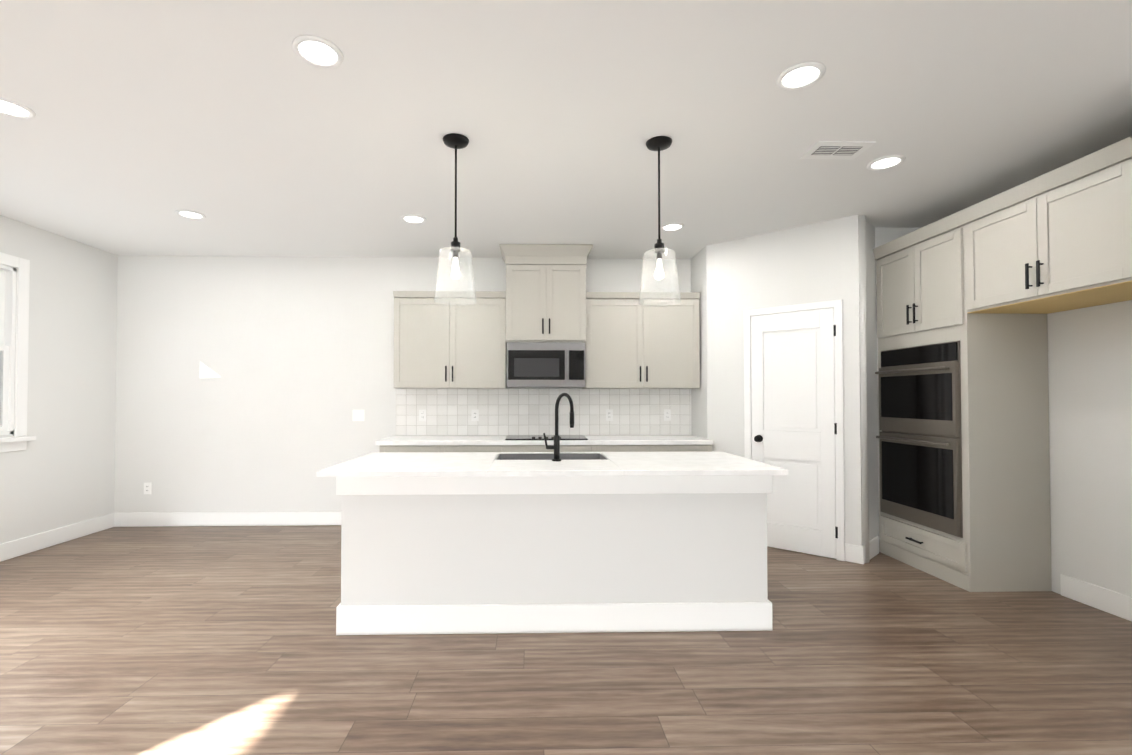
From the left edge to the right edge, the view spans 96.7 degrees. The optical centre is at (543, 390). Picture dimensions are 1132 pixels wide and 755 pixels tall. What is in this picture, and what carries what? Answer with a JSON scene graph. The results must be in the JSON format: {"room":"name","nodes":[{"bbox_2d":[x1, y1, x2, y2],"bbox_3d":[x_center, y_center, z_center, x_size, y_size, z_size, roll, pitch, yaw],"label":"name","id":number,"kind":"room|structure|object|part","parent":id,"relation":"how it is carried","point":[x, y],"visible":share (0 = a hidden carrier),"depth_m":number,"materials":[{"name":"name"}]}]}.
{"room":"kitchen","nodes":[
{"label":"kitchen","id":0,"kind":"room"},
{"bbox_2d":[0,215,119,543],"bbox_3d":[-4.265,-0.089,-0.575,0.120,2.750,11.600,0,-1,-1],"label":"wall","id":1,"kind":"structure","parent":0,"point":[65,476],"depth_m":4.53,"materials":[{"name":"paint"}]},
{"bbox_2d":[0,252,35,452],"bbox_3d":[-4.330,-0.303,3.653,0.185,1.585,1.150,0,-1,-1],"label":"window","id":2,"kind":"structure","parent":1,"relation":"in","point":[14,306],"depth_m":4.09,"materials":[{"name":"white"}]},
{"bbox_2d":[0,513,115,561],"bbox_3d":[-4.197,1.216,-0.595,0.016,0.140,11.360,0,-1,-1],"label":"baseboard","id":3,"kind":"structure","parent":1,"relation":"attached to","point":[18,547],"depth_m":4.43,"materials":[{"name":"white wood"}]},
{"bbox_2d":[116,255,691,512],"bbox_3d":[-1.338,0.005,5.233,6.000,2.750,0.120,0,-1,-1],"label":"wall","id":4,"kind":"structure","parent":0,"point":[126,401],"depth_m":5.14,"materials":[{"name":"paint"}]},
{"bbox_2d":[144,483,150,493],"bbox_3d":[-4.006,0.996,5.091,0.072,0.117,0.008,0,-1,-1],"label":"outlet","id":5,"kind":"object","parent":4,"relation":"attached to","point":[147,488],"visible":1,"depth_m":5.09,"materials":[{"name":"white plastic"}]},
{"bbox_2d":[200,362,219,377],"bbox_3d":[-3.392,-0.205,5.127,0.210,0.165,0.001,0,-1,-1],"label":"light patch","id":6,"kind":"object","parent":4,"relation":"attached to","point":[206,372],"visible":1,"depth_m":5.13,"materials":[{"name":"white paint"}]},
{"bbox_2d":[116,511,341,526],"bbox_3d":[-2.921,1.308,5.107,2.770,0.140,0.016,0,-1,-1],"label":"baseboard","id":7,"kind":"structure","parent":4,"relation":"attached to","point":[136,519],"depth_m":5.09,"materials":[{"name":"white wood"}]},
{"bbox_2d":[353,410,363,420],"bbox_3d":[-1.894,0.259,5.150,0.118,0.117,0.010,0,-1,-1],"label":"switch plate","id":8,"kind":"object","parent":4,"relation":"attached to","point":[358,415],"visible":1,"depth_m":5.15,"materials":[{"name":"white plastic"}]},
{"bbox_2d":[393,291,510,391],"bbox_3d":[-0.908,-0.482,5.024,1.083,0.933,0.326,0,-1,-1],"label":"upper cabinet","id":9,"kind":"object","parent":4,"relation":"attached to","point":[438,347],"depth_m":4.87,"materials":[{"name":"beige wood"}]},
{"bbox_2d":[395,389,691,435],"bbox_3d":[0.012,0.228,5.192,3.053,0.481,0.008,0,-1,-1],"label":"backsplash","id":10,"kind":"structure","parent":4,"relation":"attached to","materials":[{"name":"tile"}]},
{"bbox_2d":[419,410,425,420],"bbox_3d":[-1.237,0.258,5.155,0.072,0.117,0.008,0,-1,-1],"label":"outlet","id":11,"kind":"object","parent":10,"relation":"attached to","point":[422,415],"visible":1,"depth_m":5.15,"materials":[{"name":"white plastic"}]},
{"bbox_2d":[471,410,478,420],"bbox_3d":[-0.702,0.259,5.167,0.072,0.117,0.008,0,-1,-1],"label":"outlet","id":12,"kind":"object","parent":10,"relation":"attached to","point":[474,415],"visible":1,"depth_m":5.17,"materials":[{"name":"white plastic"}]},
{"bbox_2d":[606,409,612,420],"bbox_3d":[0.683,0.259,5.199,0.072,0.117,0.008,0,-1,-1],"label":"outlet","id":13,"kind":"object","parent":10,"relation":"attached to","point":[609,414],"visible":1,"depth_m":5.20,"materials":[{"name":"white plastic"}]},
{"bbox_2d":[664,409,670,420],"bbox_3d":[1.286,0.259,5.213,0.072,0.117,0.008,0,-1,-1],"label":"outlet","id":14,"kind":"object","parent":10,"relation":"attached to","point":[667,414],"visible":1,"depth_m":5.21,"materials":[{"name":"white plastic"}]},
{"bbox_2d":[503,244,586,339],"bbox_3d":[0.021,-0.912,5.007,0.768,0.916,0.415,0,-1,-1],"label":"upper cabinet","id":15,"kind":"object","parent":4,"relation":"attached to","point":[545,319],"depth_m":4.80,"materials":[{"name":"beige wood"}]},
{"bbox_2d":[503,340,586,387],"bbox_3d":[0.022,-0.240,4.974,0.748,0.421,0.461,0,-1,-1],"label":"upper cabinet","id":16,"kind":"object","parent":4,"relation":"attached to","point":[526,363],"depth_m":4.78,"materials":[{"name":"silver metal"}]},
{"bbox_2d":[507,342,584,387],"bbox_3d":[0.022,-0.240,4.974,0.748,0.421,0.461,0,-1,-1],"label":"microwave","id":17,"kind":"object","parent":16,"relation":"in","point":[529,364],"depth_m":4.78,"materials":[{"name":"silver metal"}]},
{"bbox_2d":[579,292,700,391],"bbox_3d":[0.967,-0.482,5.067,1.120,0.933,0.326,0,-1,-1],"label":"upper cabinet","id":18,"kind":"object","parent":4,"relation":"attached to","point":[632,346],"depth_m":4.91,"materials":[{"name":"beige wood"}]},
{"bbox_2d":[0,525,1131,754],"bbox_3d":[-0.351,1.337,-0.508,8.310,0.100,11.960,0,-1,-1],"label":"floor","id":19,"kind":"structure","parent":0,"point":[170,641],"depth_m":2.39,"materials":[{"name":"brown wood"}]},
{"bbox_2d":[375,444,446,451],"bbox_3d":[-1.190,0.939,4.850,0.600,0.870,0.615,0,-1,-1],"label":"base cabinet","id":20,"kind":"object","parent":19,"relation":"on","point":[383,447],"depth_m":4.55,"materials":[{"name":"beige"}]},
{"bbox_2d":[447,444,502,451],"bbox_3d":[-0.695,0.939,4.861,0.630,0.870,0.615,0,-1,-1],"label":"base cabinet","id":21,"kind":"object","parent":19,"relation":"on","point":[450,447],"depth_m":4.56,"materials":[{"name":"beige wood"}]},
{"bbox_2d":[503,444,598,451],"bbox_3d":[0.022,0.939,4.878,0.925,0.870,0.615,0,-1,-1],"label":"base cabinet","id":22,"kind":"object","parent":19,"relation":"on","point":[506,447],"depth_m":4.58,"materials":[{"name":"beige wood"}]},
{"bbox_2d":[375,436,712,443],"bbox_3d":[0.013,0.484,4.877,3.066,0.040,0.631,0,-1,-1],"label":"countertop","id":23,"kind":"structure","parent":22,"relation":"on","point":[394,439],"depth_m":4.59,"materials":[{"name":"white stone"}]},
{"bbox_2d":[503,432,586,439],"bbox_3d":[0.025,0.449,4.870,0.760,0.030,0.486,0,-1,-1],"label":"cooktop","id":24,"kind":"object","parent":23,"relation":"in","point":[510,435],"depth_m":5.03,"materials":[{"name":"black glass"}]},
{"bbox_2d":[336,477,772,634],"bbox_3d":[0.062,0.913,3.244,2.417,0.870,0.939,0,-1,-1],"label":"kitchen island","id":25,"kind":"object","parent":19,"relation":"on","point":[556,541],"depth_m":2.79,"materials":[{"name":"white wood"}]},
{"bbox_2d":[316,453,787,476],"bbox_3d":[0.052,0.463,3.223,2.578,0.030,0.959,0,-1,-1],"label":"island countertop","id":26,"kind":"structure","parent":25,"relation":"on","point":[372,464],"depth_m":2.91,"materials":[{"name":"white stone"}]},
{"bbox_2d":[496,453,603,460],"bbox_3d":[0.051,0.583,3.434,0.743,0.259,0.398,0,-1,-1],"label":"sink","id":27,"kind":"object","parent":26,"relation":"in","point":[499,456],"depth_m":3.62,"materials":[{"name":"grey metal"}]},
{"bbox_2d":[544,393,573,460],"bbox_3d":[0.102,0.232,3.247,0.210,0.432,0.202,0,-1,-1],"label":"faucet","id":28,"kind":"object","parent":26,"relation":"on","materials":[{"name":"black metal"}]},
{"bbox_2d":[599,444,658,451],"bbox_3d":[0.722,0.939,4.894,0.595,0.870,0.615,0,-1,-1],"label":"base cabinet","id":29,"kind":"object","parent":19,"relation":"on","point":[602,447],"depth_m":4.60,"materials":[{"name":"beige wood"}]},
{"bbox_2d":[659,444,712,451],"bbox_3d":[1.222,0.940,4.905,0.646,0.870,0.615,0,-1,-1],"label":"base cabinet","id":30,"kind":"object","parent":19,"relation":"on","point":[662,447],"depth_m":4.61,"materials":[{"name":"beige wood"}]},
{"bbox_2d":[873,211,1051,591],"bbox_3d":[3.104,0.082,3.826,0.594,2.550,0.875,0,-1,-1],"label":"tall cabinet","id":31,"kind":"object","parent":19,"relation":"on","point":[964,458],"depth_m":3.44,"materials":[{"name":"beige wood"}]},
{"bbox_2d":[0,0,1131,258],"bbox_3d":[-0.351,-1.512,-0.462,8.310,0.100,11.960,0,-1,-1],"label":"ceiling","id":32,"kind":"structure","parent":0,"point":[242,126],"depth_m":2.60,"materials":[{"name":"paint"}]},
{"bbox_2d":[0,97,35,118],"bbox_3d":[-2.676,-1.410,2.514,0.200,0.008,0.200,0,-1,-1],"label":"recessed light","id":33,"kind":"object","parent":32,"relation":"in","point":[8,107],"visible":1,"depth_m":2.53,"materials":[{"name":"white plastic"}]},
{"bbox_2d":[175,210,205,218],"bbox_3d":[-2.789,-1.386,3.981,0.200,0.008,0.200,0,-1,-1],"label":"recessed light","id":34,"kind":"object","parent":32,"relation":"in","point":[190,214],"visible":0.96,"depth_m":3.97,"materials":[{"name":"white plastic"}]},
{"bbox_2d":[292,35,343,68],"bbox_3d":[-0.946,-1.417,2.114,0.200,0.008,0.200,0,-1,-1],"label":"recessed light","id":35,"kind":"object","parent":32,"relation":"in","point":[317,51],"visible":1,"depth_m":2.10,"materials":[{"name":"white plastic"}]},
{"bbox_2d":[401,214,425,223],"bbox_3d":[-1.051,-1.385,4.081,0.200,0.008,0.200,0,-1,-1],"label":"recessed light","id":36,"kind":"object","parent":32,"relation":"in","point":[413,219],"visible":1,"depth_m":4.08,"materials":[{"name":"white plastic"}]},
{"bbox_2d":[434,133,476,305],"bbox_3d":[-0.492,-0.951,2.827,0.234,0.913,0.234,0,-1,-1],"label":"pendant light","id":37,"kind":"object","parent":32,"relation":"hanging from","point":[455,141],"visible":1,"depth_m":2.81,"materials":[{"name":"black"}]},
{"bbox_3d":[-0.492,-0.639,2.822,0.234,0.290,0.234,0,-1,-1],"label":"lamp shade","id":38,"kind":"part","parent":37,"relation":"part of","materials":[{"name":"clear glass"}]},
{"bbox_3d":[-0.492,-0.684,2.822,0.042,0.120,0.042,0,-1,-1],"label":"bulb","id":39,"kind":"part","parent":37,"relation":"part of","materials":[{"name":"white glass"}]},
{"bbox_2d":[639,136,680,306],"bbox_3d":[0.657,-0.950,2.853,0.234,0.913,0.234,0,-1,-1],"label":"pendant light","id":40,"kind":"object","parent":32,"relation":"hanging from","point":[659,143],"visible":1,"depth_m":2.84,"materials":[{"name":"black"}]},
{"bbox_3d":[0.657,-0.684,2.849,0.042,0.120,0.042,0,-1,-1],"label":"bulb","id":41,"kind":"part","parent":40,"relation":"part of","materials":[{"name":"white glass"}]},
{"bbox_3d":[0.657,-0.639,2.848,0.234,0.290,0.234,0,-1,-1],"label":"lamp shade","id":42,"kind":"part","parent":40,"relation":"part of","materials":[{"name":"clear glass"}]},
{"bbox_2d":[660,223,683,230],"bbox_3d":[1.095,-1.382,4.271,0.200,0.008,0.200,0,-1,-1],"label":"recessed light","id":43,"kind":"object","parent":32,"relation":"in","point":[672,226],"visible":1,"depth_m":4.26,"materials":[{"name":"white plastic"}]},
{"bbox_2d":[776,61,825,90],"bbox_3d":[1.161,-1.414,2.272,0.200,0.008,0.200,0,-1,-1],"label":"recessed light","id":44,"kind":"object","parent":32,"relation":"in","point":[801,75],"visible":1,"depth_m":2.26,"materials":[{"name":"white plastic"}]},
{"bbox_2d":[800,141,875,159],"bbox_3d":[1.716,-1.401,2.945,0.330,0.012,0.200,0,-1,-1],"label":"ceiling vent","id":45,"kind":"object","parent":32,"relation":"in","point":[849,150],"visible":1,"depth_m":2.92,"materials":[{"name":"white metal"}]},
{"bbox_2d":[867,155,904,170],"bbox_3d":[2.112,-1.401,3.104,0.200,0.008,0.200,0,-1,-1],"label":"recessed light","id":46,"kind":"object","parent":32,"relation":"in","point":[886,162],"visible":1,"depth_m":3.10,"materials":[{"name":"white plastic"}]},
{"bbox_2d":[688,243,723,451],"bbox_3d":[1.608,0.001,4.978,0.120,2.750,0.485,0,-1,-1],"label":"wall","id":47,"kind":"structure","parent":0,"point":[706,268],"depth_m":4.75,"materials":[{"name":"paint"}]},
{"bbox_2d":[744,299,844,560],"bbox_3d":[2.105,0.321,4.271,0.592,2.087,0.538,0,-1,-1],"label":"door","id":48,"kind":"structure","parent":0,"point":[793,390],"depth_m":4.23,"materials":[{"name":"white wood"}]},
{"bbox_2d":[833,325,837,537],"bbox_3d":[2.356,0.331,4.051,0.016,1.710,0.032,-1,-1,41],"label":"door jamb hinges","id":49,"kind":"object","parent":48,"relation":"attached to","point":[835,432],"visible":0.79,"depth_m":4.04,"materials":[{"name":"black"}]},
{"bbox_2d":[840,219,1131,596],"bbox_3d":[3.199,-0.094,-0.905,0.870,2.750,10.596,0,-1,-1],"label":"wall","id":50,"kind":"structure","parent":0,"point":[1090,348],"depth_m":3.26,"materials":[{"name":"paint"}]},
{"bbox_2d":[845,536,878,563],"bbox_3d":[2.601,1.291,4.063,0.408,0.140,0.285,0,-1,-1],"label":"baseboard","id":51,"kind":"structure","parent":50,"relation":"attached to","point":[853,553],"depth_m":3.98,"materials":[{"name":"white wood"}]},
{"bbox_2d":[961,137,1131,312],"bbox_3d":[3.135,-0.869,2.909,0.575,0.678,0.990,0,-1,-1],"label":"upper cabinet","id":52,"kind":"object","parent":50,"relation":"attached to","point":[970,298],"depth_m":2.82,"materials":[{"name":"beige wood"}]},
{"bbox_2d":[1060,574,1131,620],"bbox_3d":[3.420,1.271,2.803,0.016,0.140,1.016,0,-1,-1],"label":"baseboard","id":53,"kind":"structure","parent":50,"relation":"attached to","point":[1103,599],"depth_m":3.09,"materials":[{"name":"white wood"}]}
]}

